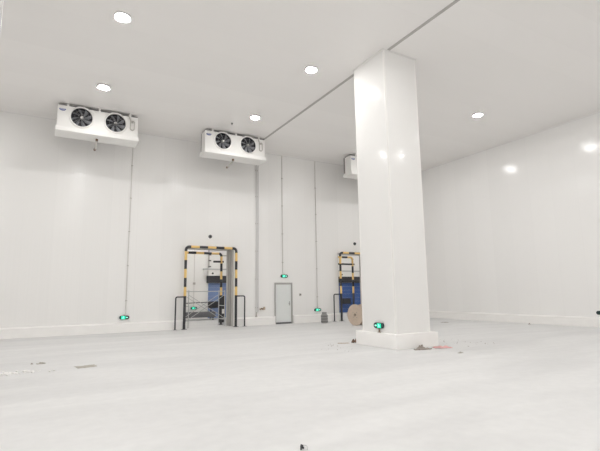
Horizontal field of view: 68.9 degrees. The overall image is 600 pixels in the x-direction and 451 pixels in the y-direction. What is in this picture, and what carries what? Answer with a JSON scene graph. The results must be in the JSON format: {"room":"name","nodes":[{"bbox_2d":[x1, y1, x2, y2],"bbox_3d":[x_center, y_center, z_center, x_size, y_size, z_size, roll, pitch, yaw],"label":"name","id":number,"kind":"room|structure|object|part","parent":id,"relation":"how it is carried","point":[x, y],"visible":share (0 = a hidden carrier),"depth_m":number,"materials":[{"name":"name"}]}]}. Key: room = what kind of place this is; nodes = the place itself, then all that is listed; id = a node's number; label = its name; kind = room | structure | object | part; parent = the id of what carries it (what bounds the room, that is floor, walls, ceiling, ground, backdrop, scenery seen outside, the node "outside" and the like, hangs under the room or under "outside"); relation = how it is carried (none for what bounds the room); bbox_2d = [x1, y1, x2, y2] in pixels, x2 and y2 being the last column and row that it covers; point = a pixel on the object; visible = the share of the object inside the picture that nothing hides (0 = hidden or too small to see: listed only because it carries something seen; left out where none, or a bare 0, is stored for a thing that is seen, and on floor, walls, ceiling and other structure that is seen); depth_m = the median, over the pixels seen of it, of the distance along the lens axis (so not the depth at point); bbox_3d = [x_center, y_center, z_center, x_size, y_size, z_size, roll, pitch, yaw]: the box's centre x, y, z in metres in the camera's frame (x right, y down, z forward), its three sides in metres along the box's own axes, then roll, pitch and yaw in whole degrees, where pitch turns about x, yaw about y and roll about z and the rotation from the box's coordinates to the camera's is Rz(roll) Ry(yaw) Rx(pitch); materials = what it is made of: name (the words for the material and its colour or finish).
{"room":"warehouse","nodes":[
{"label":"warehouse","id":0,"kind":"room"},
{"bbox_2d":[0,111,359,327],"bbox_3d":[-6.111,0.271,22.266,31.340,9.720,1.000,4,-10,-29],"label":"wall","id":1,"kind":"structure","parent":0,"point":[65,203],"depth_m":20.88,"materials":[{"name":"white paint"}]},
{"bbox_2d":[119,315,128,319],"bbox_3d":[-7.994,4.164,19.908,0.430,0.215,0.084,4,-10,-29],"label":"exit sign","id":2,"kind":"object","parent":1,"relation":"attached to","point":[123,316],"visible":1,"depth_m":19.87,"materials":[{"name":"green plastic"}]},
{"bbox_2d":[125,147,133,313],"bbox_3d":[-8.024,-0.235,20.626,0.080,8.680,0.050,4,-10,-29],"label":"conduit","id":3,"kind":"object","parent":1,"relation":"attached to","point":[133,147],"visible":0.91,"depth_m":20.53,"materials":[{"name":"grey metal"}]},
{"bbox_2d":[0,313,340,338],"bbox_3d":[-5.894,4.774,21.001,31.040,0.430,0.150,4,-10,-29],"label":"baseboard","id":4,"kind":"structure","parent":1,"relation":"attached to","point":[83,329],"depth_m":19.61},
{"bbox_2d":[0,110,343,165],"bbox_3d":[-6.049,-4.399,22.448,31.040,0.035,0.030,4,-10,-29],"label":"trim","id":5,"kind":"object","parent":1,"relation":"attached to","point":[0,110],"visible":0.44,"depth_m":22.12,"materials":[{"name":"white metal"}]},
{"bbox_2d":[187,248,233,325],"bbox_3d":[-4.796,3.191,22.560,2.520,4.000,1.020,4,-10,-29],"label":"door frame","id":6,"kind":"structure","parent":1,"relation":"attached to","point":[230,253],"depth_m":23.04,"materials":[{"name":"grey metal"}]},
{"bbox_3d":[-3.742,3.278,23.132,0.055,3.970,0.400,4,-10,-29],"label":"guide rail","id":7,"kind":"part","parent":6,"relation":"part of","materials":[{"name":"grey metal"}]},
{"bbox_2d":[255,165,258,316],"bbox_3d":[-2.321,0.336,23.784,0.215,9.075,0.130,4,-10,-29],"label":"conduit","id":8,"kind":"object","parent":1,"relation":"attached to","point":[256,170],"visible":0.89,"depth_m":23.71,"materials":[{"name":"grey metal"}]},
{"bbox_2d":[281,156,283,273],"bbox_3d":[-1.002,-0.676,24.752,0.092,6.760,0.062,4,-10,-29],"label":"conduit","id":9,"kind":"object","parent":1,"relation":"attached to","point":[281,156],"visible":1,"depth_m":24.64,"materials":[{"name":"grey metal"}]},
{"bbox_2d":[273,283,294,323],"bbox_3d":[-0.888,4.255,23.992,1.290,2.220,0.130,4,-10,-29],"label":"door","id":10,"kind":"structure","parent":1,"relation":"in","point":[283,293],"depth_m":24.00,"materials":[{"name":"grey metal"}]},
{"bbox_2d":[314,161,317,306],"bbox_3d":[0.947,0.413,25.705,0.092,8.680,0.062,4,-10,-29],"label":"conduit","id":11,"kind":"object","parent":1,"relation":"attached to","point":[314,161],"visible":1,"depth_m":25.64,"materials":[{"name":"grey metal"}]},
{"bbox_2d":[337,253,361,313],"bbox_3d":[3.078,3.761,27.024,2.420,4.000,1.020,4,-10,-29],"label":"door frame","id":12,"kind":"object","parent":1,"relation":"attached to","point":[337,253],"visible":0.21,"depth_m":27.89,"materials":[{"name":"metal"}]},
{"bbox_2d":[186,250,359,319],"bbox_3d":[-1.884,3.821,32.296,29.000,5.600,0.300,4,-10,-29],"label":"wall","id":13,"kind":"structure","parent":0,"point":[201,260],"depth_m":29.40,"materials":[{"name":"white paint"}]},
{"bbox_2d":[193,254,194,305],"bbox_3d":[-7.047,3.316,29.175,0.160,4.000,0.050,4,-10,-29],"label":"conduit","id":14,"kind":"object","parent":13,"relation":"attached to","point":[194,254],"visible":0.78,"depth_m":29.18,"materials":[{"name":"grey metal"}]},
{"bbox_2d":[203,268,225,317],"bbox_3d":[-5.016,4.625,29.947,3.450,3.290,0.399,4,-10,-29],"label":"door","id":15,"kind":"structure","parent":13,"relation":"in","point":[213,275],"depth_m":29.60,"materials":[{"name":"blue plastic"}]},
{"bbox_3d":[-5.011,3.297,30.198,2.760,0.350,0.339,4,-10,-29],"label":"motor","id":16,"kind":"part","parent":15,"relation":"part of","materials":[{"name":"white metal"}]},
{"bbox_2d":[208,283,225,317],"bbox_3d":[-5.070,5.126,30.028,2.560,2.325,0.048,4,-10,-29],"label":"curtain","id":17,"kind":"object","parent":15,"relation":"hanging from","point":[211,286],"depth_m":29.67,"materials":[{"name":"blue plastic"}]},
{"bbox_2d":[208,250,226,267],"bbox_3d":[-5.576,2.083,30.182,1.550,1.700,0.140,4,-10,-29],"label":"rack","id":18,"kind":"object","parent":13,"relation":"attached to","point":[209,260],"visible":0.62,"depth_m":29.78,"materials":[{"name":"grey metal"}]},
{"bbox_2d":[338,270,360,312],"bbox_3d":[4.360,5.304,35.263,3.850,3.290,0.399,4,-10,-29],"label":"door","id":19,"kind":"structure","parent":13,"relation":"in","point":[346,275],"depth_m":35.10,"materials":[{"name":"blue plastic"}]},
{"bbox_3d":[4.366,3.977,35.513,3.160,0.350,0.339,4,-10,-29],"label":"motor","id":20,"kind":"part","parent":19,"relation":"part of","materials":[{"name":"white metal"}]},
{"bbox_2d":[339,283,360,312],"bbox_3d":[4.307,5.805,35.343,2.960,2.325,0.048,4,-10,-29],"label":"curtain","id":21,"kind":"object","parent":19,"relation":"hanging from","point":[346,291],"depth_m":35.18,"materials":[{"name":"blue plastic"}]},
{"bbox_2d":[0,0,599,170],"bbox_3d":[1.546,-6.614,9.334,31.040,0.200,30.660,4,-10,-29],"label":"ceiling","id":22,"kind":"structure","parent":0,"point":[185,69],"depth_m":15.13,"materials":[{"name":"white paint"}]},
{"bbox_2d":[55,103,138,150],"bbox_3d":[-8.764,-4.140,18.956,3.190,1.521,1.285,4,-10,-29],"label":"evaporator fan unit","id":23,"kind":"object","parent":22,"relation":"hanging from","point":[73,122],"visible":1,"depth_m":18.50,"materials":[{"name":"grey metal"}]},
{"bbox_2d":[55,125,138,147],"bbox_3d":[-8.651,-3.785,18.711,3.190,0.200,0.850,4,-10,-29],"label":"drip tray","id":24,"kind":"object","parent":23,"relation":"on","point":[80,133],"depth_m":18.49,"materials":[{"name":"white metal"}]},
{"bbox_3d":[-8.645,-4.338,18.770,3.116,0.950,0.586,4,-10,-29],"label":"casing","id":25,"kind":"part","parent":23,"relation":"part of","materials":[{"name":"white metal"}]},
{"bbox_3d":[-8.528,-4.864,18.631,3.060,0.045,0.045,4,-10,-29],"label":"mounting rail","id":26,"kind":"part","parent":23,"relation":"part of","materials":[{"name":"grey metal"}]},
{"bbox_2d":[97,83,109,90],"bbox_3d":[-7.447,-5.241,16.590,0.470,0.092,0.470,4,-10,-29],"label":"ceiling lamp","id":27,"kind":"object","parent":22,"relation":"attached to","point":[101,86],"visible":1,"depth_m":16.52,"materials":[{"name":"white plastic"}]},
{"bbox_2d":[114,11,130,22],"bbox_3d":[-5.032,-5.909,12.414,0.470,0.092,0.470,4,-10,-29],"label":"ceiling lamp","id":28,"kind":"object","parent":22,"relation":"attached to","point":[121,16],"visible":1,"depth_m":12.35,"materials":[{"name":"white plastic"}]},
{"bbox_2d":[199,129,265,167],"bbox_3d":[-3.416,-3.753,21.987,3.190,1.521,1.285,4,-10,-29],"label":"evaporator fan unit","id":29,"kind":"object","parent":22,"relation":"hanging from","point":[218,145],"visible":1,"depth_m":21.51,"materials":[{"name":"white metal"}]},
{"bbox_2d":[199,148,265,164],"bbox_3d":[-3.303,-3.398,21.742,3.190,0.200,0.850,4,-10,-29],"label":"drip tray","id":30,"kind":"object","parent":29,"relation":"on","point":[213,153],"depth_m":21.48,"materials":[{"name":"white metal"}]},
{"bbox_3d":[-3.296,-3.950,21.802,3.116,0.950,0.586,4,-10,-29],"label":"casing","id":31,"kind":"part","parent":29,"relation":"part of","materials":[{"name":"white metal"}]},
{"bbox_2d":[250,115,259,119],"bbox_3d":[-2.021,-4.848,19.666,0.470,0.092,0.470,4,-10,-29],"label":"ceiling lamp","id":32,"kind":"object","parent":22,"relation":"attached to","point":[252,117],"visible":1,"depth_m":19.58,"materials":[{"name":"white plastic"}]},
{"bbox_2d":[305,65,317,73],"bbox_3d":[0.395,-5.515,15.490,0.470,0.092,0.470,4,-10,-29],"label":"ceiling lamp","id":33,"kind":"object","parent":22,"relation":"attached to","point":[310,69],"visible":1,"depth_m":15.41,"materials":[{"name":"white plastic"}]},
{"bbox_2d":[343,154,357,178],"bbox_3d":[3.990,-3.216,26.186,3.190,1.521,1.285,4,-10,-29],"label":"evaporator fan unit","id":34,"kind":"object","parent":22,"relation":"hanging from","point":[350,162],"visible":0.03,"depth_m":25.16,"materials":[{"name":"white metal"}]},
{"bbox_2d":[343,171,357,178],"bbox_3d":[4.103,-2.861,25.941,3.190,0.200,0.850,4,-10,-29],"label":"drip tray","id":35,"kind":"object","parent":34,"relation":"on","point":[347,174],"depth_m":25.22,"materials":[{"name":"white metal"}]},
{"bbox_3d":[4.109,-3.414,26.000,3.116,0.950,0.586,4,-10,-29],"label":"casing","id":36,"kind":"part","parent":34,"relation":"part of","materials":[{"name":"white metal"}]},
{"bbox_2d":[264,0,459,139],"bbox_3d":[4.764,-6.277,11.142,0.110,0.014,30.660,4,-10,-29],"label":"trim","id":37,"kind":"object","parent":22,"relation":"attached to","point":[455,1],"depth_m":14.21,"materials":[{"name":"grey metal"}]},
{"bbox_2d":[472,112,482,117],"bbox_3d":[8.014,-4.977,19.719,0.470,0.092,0.470,4,-10,-29],"label":"ceiling lamp","id":38,"kind":"object","parent":22,"relation":"attached to","point":[478,114],"visible":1,"depth_m":19.66,"materials":[{"name":"white plastic"}]},
{"bbox_2d":[0,313,599,450],"bbox_3d":[3.634,3.821,13.154,40.340,0.300,38.600,4,-10,-29],"label":"floor","id":39,"kind":"structure","parent":0,"point":[208,385],"depth_m":7.64,"materials":[{"name":"concrete"}]},
{"bbox_2d":[0,0,3,32],"bbox_3d":[-7.211,-1.662,8.783,1.755,9.520,1.880,4,-10,-29],"label":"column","id":40,"kind":"structure","parent":39,"relation":"on","point":[1,1],"depth_m":10.19,"materials":[{"name":"white"}]},
{"bbox_2d":[0,370,54,375],"bbox_3d":[-6.360,3.271,9.727,1.487,0.046,0.854,8,-12,-44],"label":"rubble","id":41,"kind":"object","parent":39,"relation":"on","point":[16,371],"visible":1,"depth_m":9.73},
{"bbox_2d":[74,364,96,368],"bbox_3d":[-5.122,3.376,10.493,0.483,0.012,0.395,6,-11,-39],"label":"mud patch","id":42,"kind":"object","parent":39,"relation":"on","point":[93,365],"visible":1,"depth_m":10.48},
{"bbox_2d":[174,296,183,329],"bbox_3d":[-5.805,4.177,20.886,0.445,1.573,0.160,4,-10,-29],"label":"hoop","id":43,"kind":"object","parent":39,"relation":"on","point":[177,296],"visible":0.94,"depth_m":20.80,"materials":[{"name":"black paint"}]},
{"bbox_2d":[186,302,215,319],"bbox_3d":[-6.701,5.480,28.020,2.465,1.165,0.700,4,-10,-29],"label":"platform","id":44,"kind":"object","parent":39,"relation":"on","point":[206,313],"visible":0.49,"depth_m":27.86,"materials":[{"name":"grey metal"}]},
{"bbox_2d":[186,290,224,327],"bbox_3d":[-5.001,4.312,22.798,1.990,1.860,1.049,4,-10,-29],"label":"scaffold","id":45,"kind":"object","parent":39,"relation":"on","point":[188,291],"visible":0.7,"depth_m":22.65,"materials":[{"name":"grey metal"}]},
{"bbox_3d":[-5.819,4.250,22.318,0.090,1.860,1.020,4,-10,-29],"label":"frame","id":46,"kind":"part","parent":45,"relation":"part of","materials":[{"name":"grey metal"}]},
{"bbox_3d":[-4.169,4.370,23.253,0.090,1.860,1.020,4,-10,-29],"label":"frame","id":47,"kind":"part","parent":45,"relation":"part of","materials":[{"name":"grey metal"}]},
{"bbox_2d":[187,251,223,324],"bbox_3d":[-5.404,3.373,23.486,2.680,3.933,0.220,4,-10,-29],"label":"arch","id":48,"kind":"object","parent":39,"relation":"on","point":[221,261],"visible":0.59,"depth_m":24.02,"materials":[{"name":"black paint"}]},
{"bbox_3d":[-4.343,3.561,24.069,0.127,3.710,0.130,4,-10,-29],"label":"post","id":49,"kind":"part","parent":48,"relation":"part of","materials":[{"name":"metal"}]},
{"bbox_2d":[181,245,238,329],"bbox_3d":[-4.430,3.055,21.860,2.850,4.048,0.220,4,-10,-29],"label":"arch","id":50,"kind":"object","parent":39,"relation":"on","point":[188,246],"visible":1,"depth_m":21.83,"materials":[{"name":"black paint"}]},
{"bbox_3d":[-5.571,3.083,21.196,0.127,3.825,0.130,4,-10,-29],"label":"post","id":51,"kind":"part","parent":50,"relation":"part of","materials":[{"name":"yellow metal"}]},
{"bbox_3d":[-3.287,3.248,22.491,0.127,3.825,0.130,4,-10,-29],"label":"post","id":52,"kind":"part","parent":50,"relation":"part of","materials":[{"name":"metal"}]},
{"bbox_2d":[219,296,223,322],"bbox_3d":[-4.459,4.770,24.994,0.300,1.500,0.248,4,-10,-29],"label":"cabinet","id":53,"kind":"object","parent":39,"relation":"on","point":[219,296],"visible":0.33,"depth_m":24.91,"materials":[{"name":"black metal"}]},
{"bbox_2d":[237,295,244,325],"bbox_3d":[-3.001,4.381,22.476,0.495,1.573,0.160,4,-10,-29],"label":"hoop","id":54,"kind":"object","parent":39,"relation":"on","point":[237,295],"visible":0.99,"depth_m":22.53,"materials":[{"name":"black paint"}]},
{"bbox_2d":[321,312,327,322],"bbox_3d":[1.339,5.053,24.015,0.392,0.588,0.392,4,-10,-29],"label":"canister","id":55,"kind":"object","parent":39,"relation":"on","point":[324,317],"visible":0.97,"depth_m":23.87,"materials":[{"name":"grey metal"}]},
{"bbox_2d":[333,294,340,321],"bbox_3d":[2.139,4.753,25.389,0.525,1.573,0.160,4,-10,-29],"label":"hoop","id":56,"kind":"object","parent":39,"relation":"on","point":[334,294],"visible":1,"depth_m":25.32,"materials":[{"name":"black paint"}]},
{"bbox_2d":[338,256,354,303],"bbox_3d":[2.540,3.934,27.991,2.380,3.963,0.220,4,-10,-29],"label":"arch","id":57,"kind":"object","parent":39,"relation":"on","point":[351,263],"visible":0.47,"depth_m":28.50,"materials":[{"name":"black paint"}]},
{"bbox_3d":[3.471,4.112,28.501,0.127,3.740,0.130,4,-10,-29],"label":"post","id":58,"kind":"part","parent":57,"relation":"part of","materials":[{"name":"metal"}]},
{"bbox_2d":[339,252,359,320],"bbox_3d":[3.501,3.632,26.356,2.740,4.043,0.220,4,-10,-29],"label":"arch","id":59,"kind":"object","parent":39,"relation":"on","point":[340,253],"visible":0.52,"depth_m":25.76,"materials":[{"name":"black paint"}]},
{"bbox_3d":[2.408,3.663,25.719,0.127,3.820,0.130,4,-10,-29],"label":"post","id":60,"kind":"part","parent":59,"relation":"part of","materials":[{"name":"metal"}]},
{"bbox_2d":[347,304,362,325],"bbox_3d":[2.976,4.521,22.193,0.577,1.050,1.050,7,-11,-40],"label":"drum","id":61,"kind":"object","parent":39,"relation":"on","point":[354,313],"visible":0.77,"depth_m":22.03,"materials":[{"name":"brown wood"}]},
{"bbox_2d":[353,48,438,349],"bbox_3d":[2.993,-0.918,14.597,1.730,9.520,1.930,4,-10,-29],"label":"column","id":62,"kind":"structure","parent":39,"relation":"on","point":[394,283],"depth_m":14.01,"materials":[{"name":"white paint"}]},
{"bbox_2d":[374,322,383,332],"bbox_3d":[2.439,3.163,13.548,0.086,0.300,0.430,4,-10,-29],"label":"exit sign","id":63,"kind":"object","parent":62,"relation":"attached to","point":[379,326],"visible":1,"depth_m":13.50,"materials":[{"name":"green plastic"}]},
{"bbox_3d":[2.929,-5.604,15.309,1.450,0.040,1.650,4,-10,-29],"label":"trim","id":64,"kind":"part","parent":62,"relation":"part of","materials":[{"name":"white paint"}]},
{"bbox_2d":[413,347,431,349],"bbox_3d":[3.562,3.570,12.715,0.623,0.061,0.237,2,-9,-18],"label":"scrap","id":65,"kind":"object","parent":39,"relation":"on","point":[420,348],"visible":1,"depth_m":12.67,"materials":[{"name":"plastic"}]},
{"bbox_2d":[432,346,451,348],"bbox_3d":[4.210,3.601,12.985,0.568,0.064,0.276,1,-9,-12],"label":"plastic film","id":66,"kind":"object","parent":39,"relation":"on","point":[440,347],"visible":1,"depth_m":12.95,"materials":[{"name":"pink plastic"}]},
{"bbox_2d":[421,113,599,316],"bbox_3d":[15.215,-0.923,16.332,0.300,9.720,30.660,4,-10,-29],"label":"wall","id":67,"kind":"structure","parent":0,"point":[513,227],"depth_m":22.61,"materials":[{"name":"white paint"}]},
{"bbox_2d":[421,112,599,171],"bbox_3d":[15.016,-5.525,16.935,0.030,0.035,30.630,4,-10,-29],"label":"trim","id":68,"kind":"object","parent":67,"relation":"attached to","point":[597,112],"depth_m":23.00,"materials":[{"name":"white metal"}]},
{"bbox_2d":[429,311,599,327],"bbox_3d":[15.120,3.644,15.459,0.150,0.430,30.510,4,-10,-29],"label":"baseboard","id":69,"kind":"structure","parent":67,"relation":"attached to","point":[497,317],"depth_m":22.07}
]}

